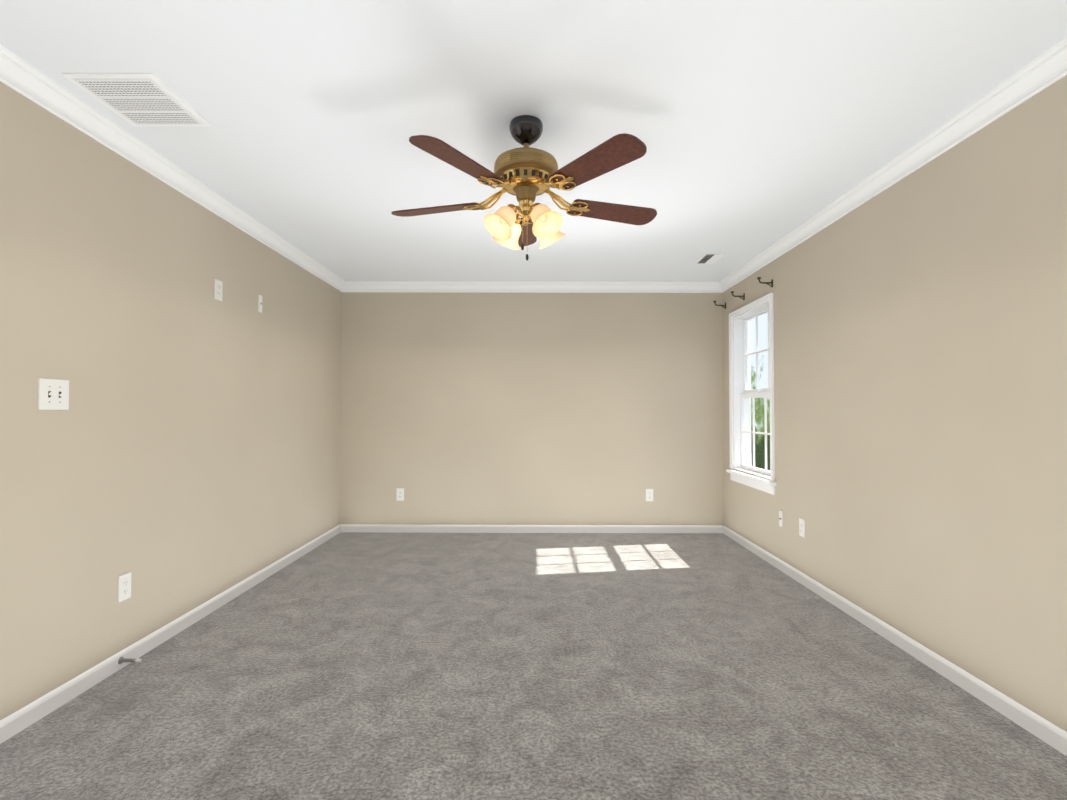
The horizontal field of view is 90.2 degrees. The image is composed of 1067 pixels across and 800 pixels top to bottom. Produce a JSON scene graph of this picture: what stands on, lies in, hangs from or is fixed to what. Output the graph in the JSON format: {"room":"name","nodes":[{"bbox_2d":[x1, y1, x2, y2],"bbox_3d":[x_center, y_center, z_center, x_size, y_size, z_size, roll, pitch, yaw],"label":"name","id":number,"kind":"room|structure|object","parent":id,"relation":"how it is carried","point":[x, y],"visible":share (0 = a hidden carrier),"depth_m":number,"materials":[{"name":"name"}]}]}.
{"room":"empty bedroom","nodes":[
{"label":"empty bedroom","id":0,"kind":"room"},
{"bbox_2d":[0,81,341,719],"bbox_3d":[-1.960,0.002,2.295,0.140,2.440,5.814,0,-1,0],"label":"wall","id":1,"kind":"structure","parent":0,"point":[179,457],"depth_m":2.52,"materials":[{"name":"beige paint"}]},
{"bbox_2d":[38,378,68,409],"bbox_3d":[-1.883,-0.021,2.095,0.017,0.120,0.128,0,-1,0],"label":"light switch","id":2,"kind":"object","parent":1,"relation":"attached to","point":[53,394],"visible":1,"depth_m":2.09,"materials":[{"name":"white plastic"}]},
{"bbox_2d":[118,572,130,602],"bbox_3d":[-1.887,0.864,2.458,0.009,0.118,0.072,0,-1,0],"label":"electrical outlet","id":3,"kind":"object","parent":1,"relation":"attached to","point":[124,586],"visible":1,"depth_m":2.45,"materials":[{"name":"white plastic"}]},
{"bbox_2d":[0,524,343,743],"bbox_3d":[-1.882,1.210,3.473,0.014,0.075,3.355,0,-1,0],"label":"baseboard","id":4,"kind":"structure","parent":1,"relation":"attached to","point":[21,719],"depth_m":2.51,"materials":[{"name":"white wood"}]},
{"bbox_2d":[118,657,141,663],"bbox_3d":[-1.832,1.185,2.421,0.092,0.032,0.032,0,-1,0],"label":"doorstop","id":5,"kind":"object","parent":4,"relation":"attached to","point":[121,660],"visible":1,"depth_m":2.42,"materials":[{"name":"silver metal"}]},
{"bbox_2d":[0,44,347,291],"bbox_3d":[-1.863,-1.169,2.320,0.050,0.098,5.814,0,-1,0],"label":"crown molding","id":6,"kind":"structure","parent":1,"relation":"attached to","point":[15,72],"depth_m":2.48,"materials":[{"name":"white wood"}]},
{"bbox_2d":[214,279,222,300],"bbox_3d":[-1.882,-0.656,3.181,0.009,0.118,0.072,0,-1,0],"label":"outlet","id":7,"kind":"object","parent":1,"relation":"attached to","point":[218,286],"visible":1,"depth_m":3.17,"materials":[{"name":"white plastic"}]},
{"bbox_2d":[258,294,261,312],"bbox_3d":[-1.877,-0.664,3.665,0.016,0.118,0.045,0,-1,0],"label":"outlet","id":8,"kind":"object","parent":1,"relation":"attached to","point":[259,303],"visible":0.96,"depth_m":3.65,"materials":[{"name":"white plastic"}]},
{"bbox_2d":[340,292,723,524],"bbox_3d":[-0.016,0.070,5.265,4.012,2.440,0.140,0,-1,0],"label":"wall","id":9,"kind":"structure","parent":0,"point":[531,408],"depth_m":5.20,"materials":[{"name":"beige paint"}]},
{"bbox_2d":[396,488,403,500],"bbox_3d":[-1.297,0.919,5.176,0.072,0.118,0.009,0,-1,0],"label":"electrical outlet","id":10,"kind":"object","parent":9,"relation":"attached to","point":[400,494],"visible":1,"depth_m":5.17,"materials":[{"name":"white plastic"}]},
{"bbox_2d":[340,524,719,532],"bbox_3d":[-0.039,1.250,5.163,3.690,0.075,0.014,0,-1,0],"label":"baseboard","id":11,"kind":"structure","parent":9,"relation":"attached to","point":[383,528],"depth_m":5.16,"materials":[{"name":"white wood"}]},
{"bbox_2d":[348,281,715,292],"bbox_3d":[-0.020,-1.103,5.195,3.600,0.098,0.050,0,-1,0],"label":"crown molding","id":12,"kind":"structure","parent":9,"relation":"attached to","point":[353,286],"depth_m":5.20,"materials":[{"name":"white wood"}]},
{"bbox_2d":[646,489,652,500],"bbox_3d":[1.127,0.924,5.169,0.072,0.118,0.009,0,-1,0],"label":"electrical outlet","id":13,"kind":"object","parent":9,"relation":"attached to","point":[649,494],"visible":1,"depth_m":5.17,"materials":[{"name":"white plastic"}]},
{"bbox_2d":[0,532,1066,799],"bbox_3d":[-0.027,1.275,2.261,4.012,0.100,6.094,0,-1,0],"label":"floor","id":14,"kind":"structure","parent":0,"point":[514,666],"depth_m":2.19,"materials":[{"name":"carpet"}]},
{"bbox_2d":[0,0,1066,281],"bbox_3d":[-0.022,-1.264,2.316,4.012,0.100,6.094,0,-1,0],"label":"ceiling","id":15,"kind":"structure","parent":0,"point":[756,126],"depth_m":2.16,"materials":[{"name":"white paint"}]},
{"bbox_2d":[62,73,211,125],"bbox_3d":[-1.594,-1.214,2.174,0.347,0.013,0.362,0,-1,0],"label":"ceiling vent","id":16,"kind":"object","parent":15,"relation":"in","point":[143,99],"visible":1,"depth_m":2.13,"materials":[{"name":"white metal"}]},
{"bbox_2d":[391,115,656,260],"bbox_3d":[-0.038,-0.903,2.378,1.244,0.620,1.202,0,-1,0],"label":"ceiling fan","id":17,"kind":"object","parent":15,"relation":"hanging from","point":[526,175],"visible":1,"depth_m":2.25,"materials":[{"name":"brown wood"}]},
{"bbox_2d":[694,253,724,263],"bbox_3d":[1.447,-1.161,4.387,0.159,0.012,0.308,0,-1,0],"label":"ceiling vent","id":18,"kind":"object","parent":15,"relation":"in","point":[708,258],"visible":0.98,"depth_m":4.37,"materials":[{"name":"white metal"}]},
{"bbox_2d":[722,75,1066,731],"bbox_3d":[1.911,0.009,2.283,0.140,2.440,5.814,0,-1,0],"label":"wall","id":19,"kind":"structure","parent":0,"point":[920,363],"depth_m":2.40,"materials":[{"name":"beige paint"}]},
{"bbox_2d":[731,291,744,299],"bbox_3d":[1.791,-0.915,4.671,0.118,0.076,0.028,0,-1,0],"label":"curtain bracket","id":20,"kind":"object","parent":19,"relation":"attached to","point":[743,296],"visible":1,"depth_m":4.67,"materials":[{"name":"brown metal"}]},
{"bbox_2d":[726,293,775,494],"bbox_3d":[1.905,-0.042,4.523,0.206,1.552,0.934,0,-1,0],"label":"double-hung window","id":21,"kind":"structure","parent":19,"relation":"in","point":[741,393],"depth_m":4.83,"materials":[{"name":"white wood"}]},
{"bbox_2d":[757,277,772,287],"bbox_3d":[1.790,-0.910,4.117,0.118,0.076,0.028,0,-1,0],"label":"curtain bracket","id":22,"kind":"object","parent":19,"relation":"attached to","point":[767,283],"visible":1,"depth_m":4.11,"materials":[{"name":"brown metal"}]},
{"bbox_2d":[779,510,782,526],"bbox_3d":[1.837,0.882,3.959,0.016,0.118,0.050,0,-1,0],"label":"jack","id":23,"kind":"object","parent":19,"relation":"attached to","point":[780,518],"visible":0.96,"depth_m":3.95,"materials":[{"name":"white plastic"}]},
{"bbox_2d":[799,518,804,537],"bbox_3d":[1.839,0.875,3.645,0.009,0.118,0.072,0,-1,0],"label":"electrical outlet","id":24,"kind":"object","parent":19,"relation":"attached to","point":[802,527],"visible":1,"depth_m":3.63,"materials":[{"name":"white plastic"}]},
{"bbox_2d":[716,37,1066,292],"bbox_3d":[1.819,-1.162,2.309,0.050,0.098,5.814,0,-1,0],"label":"crown molding","id":25,"kind":"structure","parent":19,"relation":"attached to","point":[1046,69],"depth_m":2.43,"materials":[{"name":"white wood"}]},
{"bbox_2d":[720,525,1066,755],"bbox_3d":[1.832,1.191,2.258,0.014,0.075,5.814,0,-1,0],"label":"baseboard","id":26,"kind":"structure","parent":19,"relation":"attached to","point":[1022,716],"depth_m":2.43,"materials":[{"name":"white wood"}]},
{"label":"outside","id":27,"kind":"structure","parent":0,"visible":0},
{"bbox_2d":[751,312,769,470],"bbox_3d":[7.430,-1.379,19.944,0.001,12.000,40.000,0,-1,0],"label":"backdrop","id":28,"kind":"structure","parent":27,"point":[762,360],"depth_m":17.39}
]}

